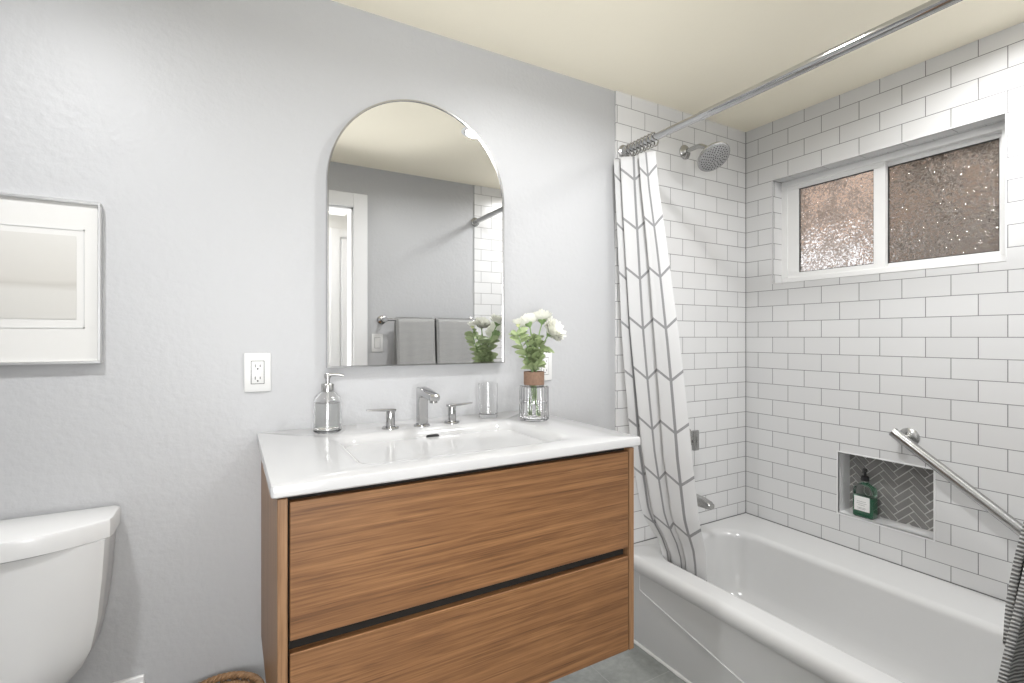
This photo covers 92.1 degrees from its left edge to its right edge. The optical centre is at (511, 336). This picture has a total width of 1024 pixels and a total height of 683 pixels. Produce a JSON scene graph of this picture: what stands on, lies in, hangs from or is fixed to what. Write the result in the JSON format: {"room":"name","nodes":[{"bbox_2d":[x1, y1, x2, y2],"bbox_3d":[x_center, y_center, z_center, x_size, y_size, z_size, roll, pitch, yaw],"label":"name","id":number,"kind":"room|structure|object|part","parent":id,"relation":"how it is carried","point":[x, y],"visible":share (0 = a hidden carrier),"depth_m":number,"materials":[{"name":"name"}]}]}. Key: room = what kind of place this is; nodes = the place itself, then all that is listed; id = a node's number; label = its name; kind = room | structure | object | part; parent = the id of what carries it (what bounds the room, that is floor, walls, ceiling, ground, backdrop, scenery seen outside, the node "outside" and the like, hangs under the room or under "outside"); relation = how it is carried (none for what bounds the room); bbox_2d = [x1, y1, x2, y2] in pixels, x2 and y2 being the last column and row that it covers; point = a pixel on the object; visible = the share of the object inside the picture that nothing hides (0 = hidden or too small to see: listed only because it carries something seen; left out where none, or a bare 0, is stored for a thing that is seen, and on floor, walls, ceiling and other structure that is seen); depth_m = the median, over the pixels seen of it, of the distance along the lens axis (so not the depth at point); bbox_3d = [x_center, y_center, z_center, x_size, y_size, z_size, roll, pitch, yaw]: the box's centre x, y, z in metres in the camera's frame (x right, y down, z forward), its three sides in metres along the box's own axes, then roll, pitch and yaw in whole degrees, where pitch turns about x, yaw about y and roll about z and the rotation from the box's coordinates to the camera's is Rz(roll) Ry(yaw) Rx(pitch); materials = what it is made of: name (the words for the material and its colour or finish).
{"room":"bathroom","nodes":[
{"label":"bathroom","id":0,"kind":"room"},
{"bbox_2d":[0,0,744,682],"bbox_3d":[-0.221,0.104,1.843,3.577,2.356,0.128,0,0,-30],"label":"wall","id":1,"kind":"structure","parent":0,"point":[204,133],"depth_m":1.45,"materials":[{"name":"grey paint"}]},
{"bbox_2d":[0,192,102,364],"bbox_3d":[-1.321,-0.139,1.138,0.588,0.414,0.023,0,0,-30],"label":"framed picture","id":2,"kind":"object","parent":1,"relation":"attached to","point":[51,249],"visible":1,"depth_m":1.23,"materials":[{"name":"silver metal"}]},
{"bbox_2d":[0,230,75,318],"bbox_3d":[-1.317,-0.150,1.137,0.483,0.211,0.001,0,0,-30],"label":"print","id":3,"kind":"object","parent":2,"relation":"attached to","point":[38,267],"depth_m":1.22},
{"bbox_2d":[111,674,144,682],"bbox_3d":[-1.121,1.011,1.260,0.297,0.202,0.012,0,0,-30],"label":"air vent","id":4,"kind":"object","parent":1,"relation":"in","point":[139,678],"visible":1,"depth_m":1.32,"materials":[{"name":"white paint"}]},
{"bbox_2d":[244,353,270,391],"bbox_3d":[-0.756,0.105,1.468,0.071,0.115,0.009,0,0,-30],"label":"wall outlet","id":5,"kind":"object","parent":1,"relation":"attached to","point":[257,366],"visible":1,"depth_m":1.47,"materials":[{"name":"white plastic"}]},
{"bbox_2d":[251,361,263,383],"bbox_3d":[-0.755,0.105,1.466,0.033,0.066,0.003,0,0,-30],"label":"receptacle","id":6,"kind":"object","parent":5,"relation":"attached to","point":[257,367],"depth_m":1.46,"materials":[{"name":"white plastic"}]},
{"bbox_2d":[326,99,503,367],"bbox_3d":[-0.309,-0.356,1.712,0.632,0.907,0.026,0,0,-30],"label":"mirror","id":7,"kind":"object","parent":1,"relation":"attached to","point":[415,196],"visible":1,"depth_m":1.68,"materials":[{"name":"silver metal"}]},
{"bbox_2d":[261,447,633,682],"bbox_3d":[-0.200,0.603,1.448,0.928,0.583,0.594,0,0,-30],"label":"vanity cabinet","id":8,"kind":"object","parent":1,"relation":"attached to","point":[519,572],"visible":0.85,"depth_m":1.16,"materials":[{"name":"brown wood"}]},
{"bbox_3d":[-0.595,0.606,1.223,0.018,0.577,0.594,0,0,-30],"label":"panel","id":9,"kind":"part","parent":8,"relation":"part of","materials":[{"name":"brown wood"}]},
{"bbox_2d":[257,410,640,498],"bbox_3d":[-0.195,0.342,1.440,0.952,0.113,0.611,0,0,-30],"label":"vanity sink","id":10,"kind":"object","parent":8,"relation":"in","point":[296,462],"visible":0.8,"depth_m":1.32,"materials":[{"name":"white ceramic"}]},
{"bbox_2d":[313,373,342,433],"bbox_3d":[-0.553,0.196,1.486,0.084,0.176,0.080,0,0,-30],"label":"soap dispenser","id":11,"kind":"object","parent":10,"relation":"on","point":[327,404],"visible":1,"depth_m":1.46,"materials":[{"name":"clear glass"}]},
{"bbox_2d":[313,391,341,433],"bbox_3d":[-0.554,0.221,1.485,0.080,0.127,0.080,0,0,-30],"label":"bottle","id":12,"kind":"object","parent":11,"relation":"attached to","point":[327,405],"depth_m":1.45,"materials":[{"name":"clear glass"}]},
{"bbox_2d":[366,387,472,429],"bbox_3d":[-0.265,0.223,1.548,0.352,0.125,0.153,0,0,-30],"label":"faucet","id":13,"kind":"object","parent":10,"relation":"on","point":[423,394],"visible":1,"depth_m":1.56,"materials":[{"name":"silver metal"}]},
{"bbox_3d":[-0.405,0.227,1.526,0.088,0.010,0.025,0,0,-30],"label":"lever","id":14,"kind":"part","parent":13,"relation":"part of","materials":[{"name":"silver metal"}]},
{"bbox_3d":[-0.379,0.255,1.541,0.029,0.052,0.029,0,0,-30],"label":"handle","id":15,"kind":"part","parent":13,"relation":"part of","materials":[{"name":"silver metal"}]},
{"bbox_3d":[-0.379,0.282,1.541,0.052,0.006,0.052,0,0,-30],"label":"handle","id":16,"kind":"part","parent":13,"relation":"part of","materials":[{"name":"silver metal"}]},
{"bbox_3d":[-0.289,0.282,1.584,0.052,0.006,0.052,0,0,-30],"label":"spout","id":17,"kind":"part","parent":13,"relation":"part of","materials":[{"name":"silver metal"}]},
{"bbox_3d":[-0.263,0.223,1.539,0.031,0.125,0.135,0,0,-30],"label":"spout","id":18,"kind":"part","parent":13,"relation":"part of","materials":[{"name":"silver metal"}]},
{"bbox_3d":[-0.200,0.255,1.643,0.029,0.052,0.029,0,0,-30],"label":"handle","id":19,"kind":"part","parent":13,"relation":"part of","materials":[{"name":"silver metal"}]},
{"bbox_3d":[-0.200,0.282,1.643,0.052,0.006,0.052,0,0,-30],"label":"handle","id":20,"kind":"part","parent":13,"relation":"part of","materials":[{"name":"silver metal"}]},
{"bbox_3d":[-0.175,0.227,1.657,0.088,0.010,0.025,0,0,-30],"label":"lever","id":21,"kind":"part","parent":13,"relation":"part of","materials":[{"name":"silver metal"}]},
{"bbox_2d":[478,382,497,417],"bbox_3d":[-0.085,0.225,1.758,0.069,0.119,0.069,0,0,-30],"label":"glass tumbler","id":22,"kind":"object","parent":10,"relation":"on","point":[488,392],"visible":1,"depth_m":1.73,"materials":[{"name":"clear glass"}]},
{"bbox_2d":[519,371,548,421],"bbox_3d":[0.076,0.201,1.700,0.102,0.166,0.102,0,0,-30],"label":"flower vase","id":23,"kind":"object","parent":10,"relation":"on","point":[533,395],"visible":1,"depth_m":1.66,"materials":[{"name":"clear glass"}]},
{"bbox_2d":[508,326,531,371],"bbox_3d":[0.034,0.116,1.681,0.100,0.305,0.040,0,0,-30],"label":"leafy sprig","id":24,"kind":"object","parent":23,"relation":"in","point":[515,337],"visible":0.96,"depth_m":1.68,"materials":[{"name":"green plant"}]},
{"bbox_2d":[512,318,543,371],"bbox_3d":[0.058,0.100,1.702,0.106,0.332,0.103,0,0,13],"label":"flower","id":25,"kind":"object","parent":23,"relation":"in","point":[530,350],"visible":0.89,"depth_m":1.68,"materials":[{"name":"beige plant"}]},
{"bbox_2d":[519,313,545,371],"bbox_3d":[0.066,0.092,1.695,0.098,0.351,0.092,0,0,3],"label":"flower","id":26,"kind":"object","parent":23,"relation":"in","point":[529,318],"visible":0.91,"depth_m":1.68,"materials":[{"name":"beige plant"}]},
{"bbox_2d":[521,309,551,371],"bbox_3d":[0.093,0.085,1.718,0.079,0.369,0.143,0,0,22],"label":"flower","id":27,"kind":"object","parent":23,"relation":"in","point":[541,315],"visible":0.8,"depth_m":1.72,"materials":[{"name":"beige plant"}]},
{"bbox_2d":[522,316,565,370],"bbox_3d":[0.113,0.099,1.708,0.156,0.346,0.093,0,0,1],"label":"flower","id":28,"kind":"object","parent":23,"relation":"in","point":[555,330],"visible":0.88,"depth_m":1.70,"materials":[{"name":"beige plant"}]},
{"bbox_3d":[-0.058,0.758,1.198,0.883,0.267,0.020,0,0,-30],"label":"drawer","id":29,"kind":"part","parent":8,"relation":"part of","materials":[{"name":"brown wood"}]},
{"bbox_3d":[0.196,0.606,1.672,0.018,0.577,0.594,0,0,-30],"label":"panel","id":30,"kind":"part","parent":8,"relation":"part of","materials":[{"name":"brown wood"}]},
{"bbox_2d":[537,352,551,379],"bbox_3d":[0.130,0.116,1.972,0.071,0.115,0.009,0,0,-30],"label":"wall outlet","id":31,"kind":"object","parent":1,"relation":"attached to","point":[547,370],"visible":0.59,"depth_m":1.98,"materials":[{"name":"white plastic"}]},
{"bbox_2d":[541,358,547,373],"bbox_3d":[0.131,0.116,1.970,0.033,0.066,0.003,0,0,-30],"label":"receptacle","id":32,"kind":"object","parent":31,"relation":"attached to","point":[545,369],"depth_m":1.97,"materials":[{"name":"white plastic"}]},
{"bbox_2d":[690,429,698,450],"bbox_3d":[0.843,0.487,2.335,0.110,0.110,0.067,0,0,-30],"label":"shower valve","id":33,"kind":"object","parent":1,"relation":"attached to","point":[694,434],"visible":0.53,"depth_m":2.31,"materials":[{"name":"silver metal"}]},
{"bbox_2d":[679,141,729,171],"bbox_3d":[0.876,-0.838,2.260,0.148,0.159,0.231,0,0,-30],"label":"shower","id":34,"kind":"object","parent":1,"relation":"attached to","point":[714,155],"visible":1,"depth_m":2.21,"materials":[{"name":"silver metal"}]},
{"bbox_3d":[0.861,-0.870,2.299,0.022,0.054,0.141,0,0,-30],"label":"arm","id":35,"kind":"part","parent":34,"relation":"part of","materials":[{"name":"silver metal"}]},
{"bbox_2d":[696,494,714,509],"bbox_3d":[0.877,0.767,2.312,0.062,0.062,0.140,0,0,-30],"label":"tub spout","id":36,"kind":"object","parent":1,"relation":"attached to","point":[702,502],"visible":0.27,"depth_m":2.27,"materials":[{"name":"silver metal"}]},
{"bbox_2d":[549,643,685,682],"bbox_3d":[0.480,1.332,0.549,3.717,0.100,3.070,0,0,-30],"label":"floor","id":37,"kind":"structure","parent":0,"point":[635,665],"depth_m":1.89,"materials":[{"name":"grey tile"}]},
{"bbox_2d":[0,505,120,682],"bbox_3d":[-1.061,0.862,0.875,0.476,0.841,0.709,0,0,-30],"label":"toilet","id":38,"kind":"object","parent":37,"relation":"on","point":[56,568],"visible":1,"depth_m":1.13,"materials":[{"name":"white ceramic"}]},
{"bbox_3d":[-1.192,0.466,1.105,0.476,0.049,0.179,0,0,-30],"label":"tank lid","id":39,"kind":"part","parent":38,"relation":"part of","materials":[{"name":"white ceramic"}]},
{"bbox_2d":[198,671,264,682],"bbox_3d":[-0.777,1.117,1.306,0.225,0.326,0.225,0,0,-34],"label":"wicker basket","id":40,"kind":"object","parent":37,"relation":"on","point":[244,675],"visible":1,"depth_m":1.40,"materials":[{"name":"brown wicker"}]},
{"bbox_2d":[634,512,1005,682],"bbox_3d":[1.224,1.104,1.699,0.885,0.371,1.547,0,0,-30],"label":"bathtub","id":41,"kind":"object","parent":37,"relation":"on","point":[777,603],"visible":0.79,"depth_m":1.84,"materials":[{"name":"white ceramic"}]},
{"bbox_2d":[332,0,1023,131],"bbox_3d":[0.480,-1.124,0.549,3.717,0.100,3.070,0,0,-30],"label":"ceiling","id":42,"kind":"structure","parent":0,"point":[686,56],"depth_m":1.77,"materials":[{"name":"beige paint"}]},
{"bbox_2d":[746,22,1023,600],"bbox_3d":[1.995,0.104,1.399,0.162,2.356,2.850,0,0,-30],"label":"wall","id":43,"kind":"structure","parent":0,"point":[835,365],"depth_m":2.02,"materials":[{"name":"white tile"}]},
{"bbox_2d":[745,132,745,511],"bbox_3d":[1.226,-0.076,2.590,0.002,1.996,0.002,0,0,-30],"label":"trim","id":44,"kind":"structure","parent":43,"relation":"attached to","point":[745,132],"depth_m":2.59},
{"bbox_2d":[853,468,877,519],"bbox_3d":[1.529,0.674,2.143,0.068,0.209,0.079,0,0,-30],"label":"hand soap bottle","id":45,"kind":"object","parent":43,"relation":"in","point":[865,496],"visible":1,"depth_m":2.12,"materials":[{"name":"green glass"}]},
{"bbox_3d":[1.539,0.645,2.050,0.012,0.281,0.355,0,0,-30],"label":"niche trim","id":46,"kind":"part","parent":43,"relation":"part of","materials":[{"name":"grey tile"}]},
{"bbox_3d":[1.512,-0.524,2.094,0.008,0.520,0.859,0,0,-30],"label":"window trim","id":47,"kind":"part","parent":43,"relation":"part of","materials":[{"name":"white paint"}]},
{"bbox_2d":[782,121,1004,281],"bbox_3d":[1.599,-0.524,2.144,0.055,0.512,0.851,0,0,-30],"label":"window","id":48,"kind":"structure","parent":43,"relation":"in","point":[939,202],"depth_m":2.07,"materials":[{"name":"white plastic"}]},
{"bbox_3d":[1.500,-0.524,2.293,0.005,0.412,0.326,0,0,-30],"label":"pane","id":49,"kind":"part","parent":48,"relation":"part of","materials":[{"name":"clear glass"}]},
{"bbox_3d":[1.496,-0.524,2.299,0.022,0.460,0.428,0,0,-30],"label":"sash","id":50,"kind":"part","parent":48,"relation":"part of","materials":[{"name":"white plastic"}]},
{"bbox_3d":[1.710,-0.524,1.974,0.005,0.416,0.357,0,0,-30],"label":"pane","id":51,"kind":"part","parent":48,"relation":"part of","materials":[{"name":"clear glass"}]},
{"bbox_3d":[1.707,-0.524,1.979,0.020,0.460,0.405,0,0,-30],"label":"sash","id":52,"kind":"part","parent":48,"relation":"part of","materials":[{"name":"white plastic"}]},
{"bbox_2d":[889,428,1022,536],"bbox_3d":[1.655,0.559,1.756,0.081,0.397,0.522,0,0,-30],"label":"grab bar","id":53,"kind":"object","parent":43,"relation":"attached to","point":[909,438],"visible":1,"depth_m":1.79,"materials":[{"name":"silver metal"}]},
{"bbox_3d":[0.580,0.104,0.372,3.317,2.356,0.123,0,0,-30],"label":"wall","id":54,"kind":"structure","parent":0,"visible":0},
{"bbox_2d":[618,0,962,156],"bbox_3d":[0.873,-0.812,1.500,0.062,0.062,1.549,0,0,-30],"label":"curtain rod","id":55,"kind":"object","parent":54,"relation":"attached to","point":[931,7],"visible":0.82,"depth_m":1.46,"materials":[{"name":"silver metal"}]},
{"bbox_2d":[631,141,640,154],"bbox_3d":[0.529,-0.807,2.104,0.053,0.061,0.008,0,0,-30],"label":"curtain ring","id":56,"kind":"object","parent":55,"relation":"hanging from","point":[633,142],"visible":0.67,"depth_m":2.10,"materials":[{"name":"silver metal"}]},
{"bbox_2d":[638,137,647,151],"bbox_3d":[0.549,-0.807,2.069,0.053,0.061,0.008,0,0,-30],"label":"curtain ring","id":57,"kind":"object","parent":55,"relation":"hanging from","point":[641,137],"visible":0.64,"depth_m":2.06,"materials":[{"name":"silver metal"}]},
{"bbox_2d":[642,136,650,149],"bbox_3d":[0.559,-0.807,2.051,0.053,0.061,0.008,0,0,-30],"label":"curtain ring","id":58,"kind":"object","parent":55,"relation":"hanging from","point":[644,136],"visible":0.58,"depth_m":2.04,"materials":[{"name":"silver metal"}]},
{"bbox_2d":[646,134,654,147],"bbox_3d":[0.570,-0.807,2.033,0.053,0.061,0.008,0,0,-30],"label":"curtain ring","id":59,"kind":"object","parent":55,"relation":"hanging from","point":[648,134],"visible":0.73,"depth_m":2.02,"materials":[{"name":"silver metal"}]},
{"bbox_2d":[649,132,658,146],"bbox_3d":[0.580,-0.807,2.015,0.053,0.061,0.008,0,0,-30],"label":"curtain ring","id":60,"kind":"object","parent":55,"relation":"hanging from","point":[651,133],"visible":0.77,"depth_m":2.01,"materials":[{"name":"silver metal"}]},
{"bbox_3d":[0.600,-0.812,1.979,0.029,0.029,0.438,0,0,-30],"label":"rod","id":61,"kind":"part","parent":55,"relation":"part of","materials":[{"name":"silver metal"}]},
{"bbox_3d":[0.974,-0.812,1.323,0.033,0.033,1.133,0,0,-30],"label":"rod","id":62,"kind":"part","parent":55,"relation":"part of","materials":[{"name":"silver metal"}]},
{"bbox_3d":[0.539,-0.807,2.087,0.053,0.061,0.008,0,0,-30],"label":"curtain ring","id":63,"kind":"object","parent":55,"relation":"hanging from","visible":0},
{"bbox_2d":[614,151,706,580],"bbox_3d":[0.625,0.141,2.073,0.370,1.811,0.148,0,0,31],"label":"shower curtain","id":64,"kind":"object","parent":63,"relation":"hanging from","point":[653,366],"visible":0.95,"depth_m":2.06,"materials":[{"name":"fabric"}]},
{"bbox_3d":[0.933,-0.110,0.691,0.685,0.056,0.100,0,0,-30],"label":"towel bar","id":65,"kind":"object","parent":54,"relation":"attached to","visible":0},
{"bbox_2d":[997,522,1023,682],"bbox_3d":[0.803,0.228,0.666,0.265,0.709,0.155,0,0,-30],"label":"hand towel","id":66,"kind":"object","parent":65,"relation":"hanging from","point":[1011,670],"visible":1,"depth_m":0.66,"materials":[{"name":"grey fabric"}]}
]}

